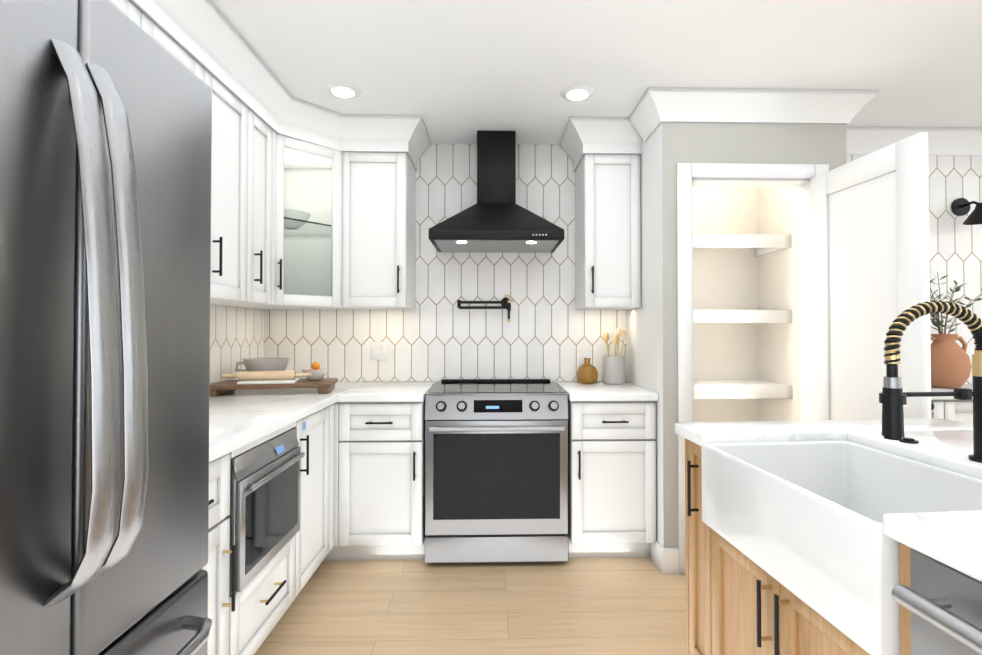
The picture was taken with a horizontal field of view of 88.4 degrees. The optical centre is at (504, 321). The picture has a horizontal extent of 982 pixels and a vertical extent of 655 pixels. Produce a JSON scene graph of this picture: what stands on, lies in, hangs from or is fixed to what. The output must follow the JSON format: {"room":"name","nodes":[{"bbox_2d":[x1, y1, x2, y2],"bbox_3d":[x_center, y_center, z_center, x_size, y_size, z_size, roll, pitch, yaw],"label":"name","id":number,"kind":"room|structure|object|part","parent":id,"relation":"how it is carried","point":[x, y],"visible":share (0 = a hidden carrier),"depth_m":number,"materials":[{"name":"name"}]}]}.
{"room":"kitchen","nodes":[
{"label":"kitchen","id":0,"kind":"room"},
{"bbox_2d":[254,557,691,654],"bbox_3d":[1.487,1.265,0.167,6.150,0.001,6.530,0,-1,-1],"label":"floor","id":1,"kind":"structure","parent":0,"point":[607,606],"depth_m":2.26,"materials":[{"name":"brown wood"}]},
{"bbox_2d":[0,0,211,654],"bbox_3d":[-1.024,0.371,0.744,0.918,1.805,0.720,0,-1,-1],"label":"refrigerator","id":2,"kind":"object","parent":1,"relation":"on","point":[105,176],"visible":1,"depth_m":0.76,"materials":[{"name":"metal"}]},
{"bbox_2d":[201,448,240,654],"bbox_3d":[-1.190,0.842,1.366,0.644,0.880,0.484,0,-1,-1],"label":"base cabinet","id":3,"kind":"object","parent":1,"relation":"on","point":[222,606],"depth_m":1.55,"materials":[{"name":"white wood"}]},
{"bbox_2d":[226,428,304,594],"bbox_3d":[-1.114,0.661,1.873,0.572,0.435,0.514,0,-1,-1],"label":"microwave","id":4,"kind":"object","parent":3,"relation":"in","point":[264,516],"visible":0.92,"depth_m":1.78,"materials":[{"name":"grey metal"}]},
{"bbox_2d":[237,527,300,654],"bbox_3d":[-1.202,1.087,1.865,0.644,0.405,0.534,0,-1,-1],"label":"base cabinet","id":5,"kind":"object","parent":1,"relation":"on","point":[266,598],"depth_m":1.89,"materials":[{"name":"white wood"}]},
{"bbox_2d":[241,404,332,589],"bbox_3d":[-1.214,0.856,2.352,0.644,0.880,0.446,0,-1,-1],"label":"base cabinet","id":6,"kind":"object","parent":1,"relation":"on","point":[315,430],"depth_m":2.40,"materials":[{"name":"white wood"}]},
{"bbox_2d":[333,399,425,560],"bbox_3d":[-0.675,0.864,2.974,0.464,0.880,0.614,0,-1,-1],"label":"base cabinet","id":7,"kind":"object","parent":1,"relation":"on","point":[362,480],"depth_m":2.67,"materials":[{"name":"white wood"}]},
{"bbox_2d":[209,382,435,461],"bbox_3d":[-0.975,0.393,2.207,1.114,0.040,2.144,0,-1,-1],"label":"countertop","id":8,"kind":"structure","parent":7,"relation":"on","point":[239,418],"depth_m":2.32,"materials":[{"name":"white stone"}]},
{"bbox_2d":[210,378,337,395],"bbox_3d":[-1.252,0.352,2.749,0.620,0.056,0.300,0,-1,-11],"label":"serving board","id":9,"kind":"object","parent":8,"relation":"on","point":[325,385],"visible":0.83,"depth_m":2.63,"materials":[{"name":"brown wood"}]},
{"bbox_2d":[235,357,288,371],"bbox_3d":[-1.345,0.263,2.807,0.278,0.120,0.236,0,-1,-1],"label":"bowl","id":10,"kind":"object","parent":9,"relation":"on","point":[268,364],"visible":0.54,"depth_m":2.73,"materials":[{"name":"grey ceramic"}]},
{"bbox_2d":[237,379,299,384],"bbox_3d":[-1.246,0.315,2.674,0.280,0.014,0.130,0,-1,-11],"label":"marble slab","id":11,"kind":"object","parent":9,"relation":"on","point":[243,382],"visible":0.85,"depth_m":2.62,"materials":[{"name":"white stone"}]},
{"bbox_2d":[222,371,311,379],"bbox_3d":[-1.256,0.283,2.673,0.450,0.048,0.048,0,-1,-8],"label":"rolling pin","id":12,"kind":"object","parent":11,"relation":"on","point":[266,375],"visible":1,"depth_m":2.65,"materials":[{"name":"brown wood"}]},
{"bbox_2d":[302,368,327,379],"bbox_3d":[-1.065,0.294,2.839,0.140,0.060,0.140,0,-1,-1],"label":"fruit bowl","id":13,"kind":"object","parent":9,"relation":"on","point":[319,374],"visible":0.88,"depth_m":2.80,"materials":[{"name":"white ceramic"}]},
{"bbox_2d":[308,362,321,369],"bbox_3d":[-1.063,0.265,2.844,0.091,0.085,0.088,0,-1,-1],"label":"oranges","id":14,"kind":"object","parent":13,"relation":"in","point":[315,365],"visible":0.4,"depth_m":2.83,"materials":[{"name":"orange food"}]},
{"bbox_2d":[425,379,568,562],"bbox_3d":[-0.048,0.836,2.954,0.770,0.936,0.680,0,-1,-1],"label":"range","id":15,"kind":"object","parent":1,"relation":"on","point":[496,470],"visible":1,"depth_m":2.68,"materials":[{"name":"silver metal"}]},
{"bbox_2d":[567,399,655,557],"bbox_3d":[0.578,0.865,3.004,0.458,0.880,0.614,0,-1,-1],"label":"base cabinet","id":16,"kind":"object","parent":1,"relation":"on","point":[612,444],"depth_m":2.71,"materials":[{"name":"white wood"}]},
{"bbox_2d":[555,381,657,400],"bbox_3d":[0.574,0.404,2.998,0.470,0.040,0.639,0,-1,-1],"label":"countertop","id":17,"kind":"structure","parent":16,"relation":"on","point":[599,391],"depth_m":2.72,"materials":[{"name":"white stone"}]},
{"bbox_2d":[577,358,597,383],"bbox_3d":[0.523,0.307,3.193,0.136,0.158,0.136,0,-1,-1],"label":"bottle","id":18,"kind":"object","parent":17,"relation":"on","point":[587,372],"visible":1,"depth_m":3.15,"materials":[{"name":"brown glass"}]},
{"bbox_2d":[603,356,625,383],"bbox_3d":[0.693,0.301,3.188,0.138,0.170,0.138,0,-1,-1],"label":"utensil crock","id":19,"kind":"object","parent":17,"relation":"on","point":[614,367],"visible":0.88,"depth_m":3.13,"materials":[{"name":"grey ceramic"}]},
{"bbox_2d":[603,328,626,356],"bbox_3d":[0.698,0.203,3.189,0.142,0.339,0.081,0,-1,-1],"label":"wooden utensils","id":20,"kind":"object","parent":19,"relation":"in","point":[621,333],"visible":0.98,"depth_m":3.20,"materials":[{"name":"beige wood"}]},
{"bbox_2d":[685,438,712,654],"bbox_3d":[1.153,0.847,1.745,0.999,0.880,0.299,0,-1,-1],"label":"base cabinet","id":21,"kind":"object","parent":1,"relation":"on","point":[698,536],"depth_m":1.74,"materials":[{"name":"brown wood"}]},
{"bbox_2d":[713,530,911,654],"bbox_3d":[1.191,0.842,1.338,1.036,0.880,0.866,0,-1,-1],"label":"base cabinet","id":22,"kind":"object","parent":1,"relation":"on","point":[738,602],"depth_m":1.33,"materials":[{"name":"brown wood"}]},
{"bbox_2d":[675,418,981,581],"bbox_3d":[1.261,0.365,0.577,1.048,0.051,2.645,0,-1,-5],"label":"countertop","id":23,"kind":"structure","parent":22,"relation":"on","point":[952,539],"depth_m":1.50,"materials":[{"name":"white stone"}]},
{"bbox_2d":[701,440,981,654],"bbox_3d":[0.915,0.513,1.307,0.506,0.254,0.695,0,-1,-5],"label":"farmhouse sink","id":24,"kind":"object","parent":23,"relation":"in","point":[802,521],"visible":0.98,"depth_m":1.28,"materials":[{"name":"white ceramic"}]},
{"bbox_3d":[1.225,0.358,1.530,0.048,0.010,0.048,0,-1,-1],"label":"air switch button","id":25,"kind":"part","parent":23,"relation":"part of","materials":[{"name":"black metal"}]},
{"bbox_2d":[879,300,981,462],"bbox_3d":[1.119,0.152,1.284,0.314,0.416,0.110,0,-1,-1],"label":"kitchen faucet","id":26,"kind":"object","parent":23,"relation":"on","point":[892,398],"visible":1,"depth_m":1.29,"materials":[{"name":"black metal"}]},
{"bbox_2d":[891,549,981,654],"bbox_3d":[1.018,0.834,0.616,0.684,0.874,0.596,0,-1,-5],"label":"dishwasher","id":27,"kind":"object","parent":1,"relation":"on","point":[941,602],"visible":0.79,"depth_m":0.82,"materials":[{"name":"grey metal"}]},
{"bbox_2d":[931,399,972,424],"bbox_3d":[2.429,0.864,2.929,1.256,0.880,0.354,0,-1,-1],"label":"base cabinet","id":28,"kind":"object","parent":1,"relation":"on","point":[960,411],"visible":0.15,"depth_m":2.74,"materials":[{"name":"white wood"}]},
{"bbox_2d":[931,384,972,399],"bbox_3d":[2.703,0.403,2.929,1.804,0.040,0.379,0,-1,-1],"label":"countertop","id":29,"kind":"structure","parent":28,"relation":"on","point":[968,386],"depth_m":2.81,"materials":[{"name":"white stone"}]},
{"bbox_2d":[930,334,971,388],"bbox_3d":[2.575,0.226,2.954,0.271,0.312,0.236,0,-1,-1],"label":"terracotta vase","id":30,"kind":"object","parent":29,"relation":"on","point":[951,366],"visible":0.79,"depth_m":2.88,"materials":[{"name":"brown ceramic"}]},
{"bbox_2d":[930,270,981,333],"bbox_3d":[2.600,-0.123,2.970,0.538,0.495,0.254,0,-1,-1],"label":"branches","id":31,"kind":"object","parent":30,"relation":"in","point":[938,324],"visible":0.54,"depth_m":2.94,"materials":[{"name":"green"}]},
{"bbox_2d":[364,186,758,421],"bbox_3d":[0.109,0.069,3.365,3.350,2.480,0.104,0,-1,-1],"label":"wall","id":32,"kind":"structure","parent":0,"point":[725,278],"depth_m":3.35,"materials":[{"name":"beige paint"}]},
{"bbox_2d":[325,151,414,308],"bbox_3d":[-0.793,-0.624,3.104,0.426,1.078,0.388,0,-1,-1],"label":"upper cabinet","id":33,"kind":"object","parent":32,"relation":"attached to","point":[378,188],"depth_m":2.96,"materials":[{"name":"white wood"}]},
{"bbox_2d":[130,0,430,170],"bbox_3d":[-0.777,-1.125,0.143,0.742,0.178,6.326,0,-1,-1],"label":"crown molding","id":34,"kind":"structure","parent":33,"relation":"attached to","point":[205,34],"depth_m":2.45,"materials":[{"name":"white wood"}]},
{"bbox_2d":[264,144,626,381],"bbox_3d":[-0.380,-0.392,3.308,2.370,1.559,0.001,0,-1,-1],"label":"wall tile","id":35,"kind":"structure","parent":32,"relation":"attached to","point":[550,332],"depth_m":3.31,"materials":[{"name":"white tile"}]},
{"bbox_2d":[370,342,388,359],"bbox_3d":[-0.814,0.188,3.285,0.120,0.116,0.008,0,-1,-1],"label":"electrical outlet plate","id":36,"kind":"object","parent":35,"relation":"attached to","point":[379,350],"visible":1,"depth_m":3.28,"materials":[{"name":"white plastic"}]},
{"bbox_2d":[457,295,513,321],"bbox_3d":[-0.124,-0.087,3.258,0.362,0.177,0.098,0,-1,-1],"label":"pot filler","id":37,"kind":"object","parent":35,"relation":"attached to","point":[504,302],"visible":1,"depth_m":3.24,"materials":[{"name":"black metal"}]},
{"bbox_2d":[428,131,563,252],"bbox_3d":[-0.051,-0.813,3.071,0.760,0.719,0.495,0,-1,-1],"label":"range hood","id":38,"kind":"object","parent":32,"relation":"attached to","point":[495,218],"visible":1,"depth_m":3.01,"materials":[{"name":"black metal"}]},
{"bbox_2d":[560,134,583,171],"bbox_3d":[0.418,-1.084,3.172,0.102,0.178,0.328,0,-1,-1],"label":"crown molding","id":39,"kind":"structure","parent":32,"relation":"attached to","point":[575,159],"depth_m":3.24,"materials":[{"name":"white wood"}]},
{"bbox_2d":[575,154,640,309],"bbox_3d":[0.637,-0.623,3.161,0.336,1.078,0.344,0,-1,-1],"label":"upper cabinet","id":40,"kind":"object","parent":32,"relation":"attached to","point":[607,186],"depth_m":3.00,"materials":[{"name":"white wood"}]},
{"bbox_2d":[564,116,627,154],"bbox_3d":[0.538,-1.087,2.942,0.330,0.178,0.102,0,-1,-1],"label":"crown molding","id":41,"kind":"structure","parent":40,"relation":"attached to","point":[582,135],"depth_m":2.96,"materials":[{"name":"white wood"}]},
{"bbox_2d":[693,234,792,398],"bbox_3d":[1.300,0.191,3.149,0.778,1.410,0.380,0,-1,-1],"label":"pantry shelves","id":42,"kind":"object","parent":32,"relation":"attached to","point":[762,244],"visible":0.44,"depth_m":2.97,"materials":[{"name":"white wood"}]},
{"bbox_2d":[211,0,981,144],"bbox_3d":[1.487,-1.264,0.202,6.150,0.100,6.530,0,-1,-1],"label":"ceiling","id":43,"kind":"structure","parent":0,"point":[457,71],"depth_m":2.24,"materials":[{"name":"white paint"}]},
{"bbox_2d":[325,82,360,97],"bbox_3d":[-0.823,-1.175,2.571,0.176,0.013,0.176,0,-1,-1],"label":"recessed light","id":44,"kind":"object","parent":43,"relation":"in","point":[342,90],"visible":1,"depth_m":2.55,"materials":[{"name":"white plastic"}]},
{"bbox_2d":[560,85,594,100],"bbox_3d":[0.374,-1.175,2.600,0.176,0.013,0.176,0,-1,-1],"label":"recessed light","id":45,"kind":"object","parent":43,"relation":"in","point":[576,92],"visible":1,"depth_m":2.58,"materials":[{"name":"white plastic"}]},
{"bbox_2d":[627,130,656,538],"bbox_3d":[0.862,0.064,3.029,0.100,2.480,0.609,0,-1,-1],"label":"wall","id":46,"kind":"structure","parent":0,"point":[641,348],"depth_m":2.90,"materials":[{"name":"white paint"}]},
{"bbox_2d":[624,101,657,153],"bbox_3d":[0.762,-1.088,2.827,0.112,0.178,0.342,0,-1,-1],"label":"crown molding","id":47,"kind":"structure","parent":46,"relation":"attached to","point":[634,134],"depth_m":2.93,"materials":[{"name":"white wood"}]},
{"bbox_2d":[656,122,846,547],"bbox_3d":[1.311,0.060,2.686,0.980,2.480,0.100,0,-1,-1],"label":"wall","id":48,"kind":"structure","parent":0,"point":[744,143],"depth_m":2.64,"materials":[{"name":"grey paint"}]},
{"bbox_2d":[650,539,678,574],"bbox_3d":[1.310,1.235,2.708,1.008,0.130,0.204,0,-1,-1],"label":"baseboard","id":49,"kind":"structure","parent":48,"relation":"attached to","point":[665,561],"depth_m":2.60,"materials":[{"name":"white wood"}]},
{"bbox_2d":[677,163,828,574],"bbox_3d":[1.296,0.237,2.674,0.800,2.125,0.118,0,-1,-1],"label":"door frame","id":50,"kind":"structure","parent":48,"relation":"attached to","point":[690,176],"depth_m":2.62,"materials":[{"name":"white wood"}]},
{"bbox_2d":[640,87,879,130],"bbox_3d":[1.313,-1.112,2.610,1.184,0.135,0.120,0,-1,-1],"label":"crown molding","id":51,"kind":"structure","parent":48,"relation":"attached to","point":[655,108],"depth_m":2.60,"materials":[{"name":"white wood"}]},
{"bbox_2d":[810,132,933,419],"bbox_3d":[1.669,0.266,2.312,0.139,2.034,0.641,0,-1,-1],"label":"door","id":52,"kind":"structure","parent":48,"relation":"in","point":[870,267],"depth_m":2.26,"materials":[{"name":"white wood"}]},
{"bbox_2d":[757,187,800,420],"bbox_3d":[1.742,0.065,3.051,0.100,2.480,0.609,0,-1,-1],"label":"wall","id":53,"kind":"structure","parent":0,"point":[779,347],"depth_m":3.09,"materials":[{"name":"beige paint"}]},
{"bbox_2d":[846,131,859,138],"bbox_3d":[1.849,-1.109,2.848,0.102,0.135,0.330,0,-1,-1],"label":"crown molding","id":54,"kind":"structure","parent":53,"relation":"attached to","point":[849,134],"depth_m":3.05,"materials":[{"name":"white wood"}]},
{"bbox_3d":[3.139,0.067,3.190,2.700,2.480,0.100,0,-1,-1],"label":"wall","id":55,"kind":"structure","parent":0,"visible":0},
{"bbox_2d":[846,127,981,155],"bbox_3d":[3.092,-1.106,3.104,2.600,0.135,0.102,0,-1,-1],"label":"crown molding","id":56,"kind":"structure","parent":55,"relation":"attached to","point":[963,141],"depth_m":3.08,"materials":[{"name":"white wood"}]},
{"bbox_2d":[846,155,981,383],"bbox_3d":[3.091,-0.395,3.142,2.599,1.559,0.001,0,-1,-1],"label":"wall tile","id":57,"kind":"structure","parent":55,"relation":"attached to","point":[955,247],"depth_m":3.14,"materials":[{"name":"white tile"}]},
{"bbox_2d":[951,198,981,224],"bbox_3d":[2.833,-0.682,3.027,0.170,0.177,0.225,0,-1,-1],"label":"lamp","id":58,"kind":"object","parent":57,"relation":"attached to","point":[960,206],"visible":0.96,"depth_m":3.08,"materials":[{"name":"black metal"}]},
{"bbox_3d":[-1.537,0.024,0.111,0.100,2.480,6.530,0,-1,-1],"label":"wall","id":59,"kind":"structure","parent":0,"visible":0},
{"bbox_2d":[109,0,160,44],"bbox_3d":[-1.348,-0.646,1.485,0.334,1.078,0.420,0,-1,-1],"label":"upper cabinet","id":60,"kind":"object","parent":59,"relation":"attached to","point":[127,7],"depth_m":1.64,"materials":[{"name":"white wood"}]},
{"bbox_2d":[161,29,216,299],"bbox_3d":[-1.356,-0.641,1.816,0.334,1.078,0.478,0,-1,-1],"label":"upper cabinet","id":61,"kind":"object","parent":59,"relation":"attached to","point":[167,42],"depth_m":2.08,"materials":[{"name":"white wood"}]},
{"bbox_2d":[210,80,244,303],"bbox_3d":[-1.364,-0.636,2.177,0.334,1.078,0.480,0,-1,-1],"label":"upper cabinet","id":62,"kind":"object","parent":59,"relation":"attached to","point":[230,110],"depth_m":2.22,"materials":[{"name":"white wood"}]},
{"bbox_2d":[210,305,263,382],"bbox_3d":[-1.533,0.106,2.109,0.001,0.529,2.327,0,-1,-1],"label":"wall tile","id":63,"kind":"structure","parent":59,"relation":"attached to","point":[236,334],"depth_m":2.88,"materials":[{"name":"white tile"}]},
{"bbox_2d":[210,105,288,307],"bbox_3d":[-1.359,-0.632,2.505,0.361,1.078,0.411,0,-1,-1],"label":"upper cabinet","id":64,"kind":"object","parent":59,"relation":"attached to","point":[261,234],"depth_m":2.53,"materials":[{"name":"white wood"}]},
{"bbox_2d":[281,135,340,299],"bbox_3d":[-1.092,-0.572,2.809,0.291,0.854,0.292,0,-1,-1],"label":"upper cabinet","id":65,"kind":"object","parent":59,"relation":"attached to","point":[297,224],"depth_m":2.81,"materials":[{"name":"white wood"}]}
]}

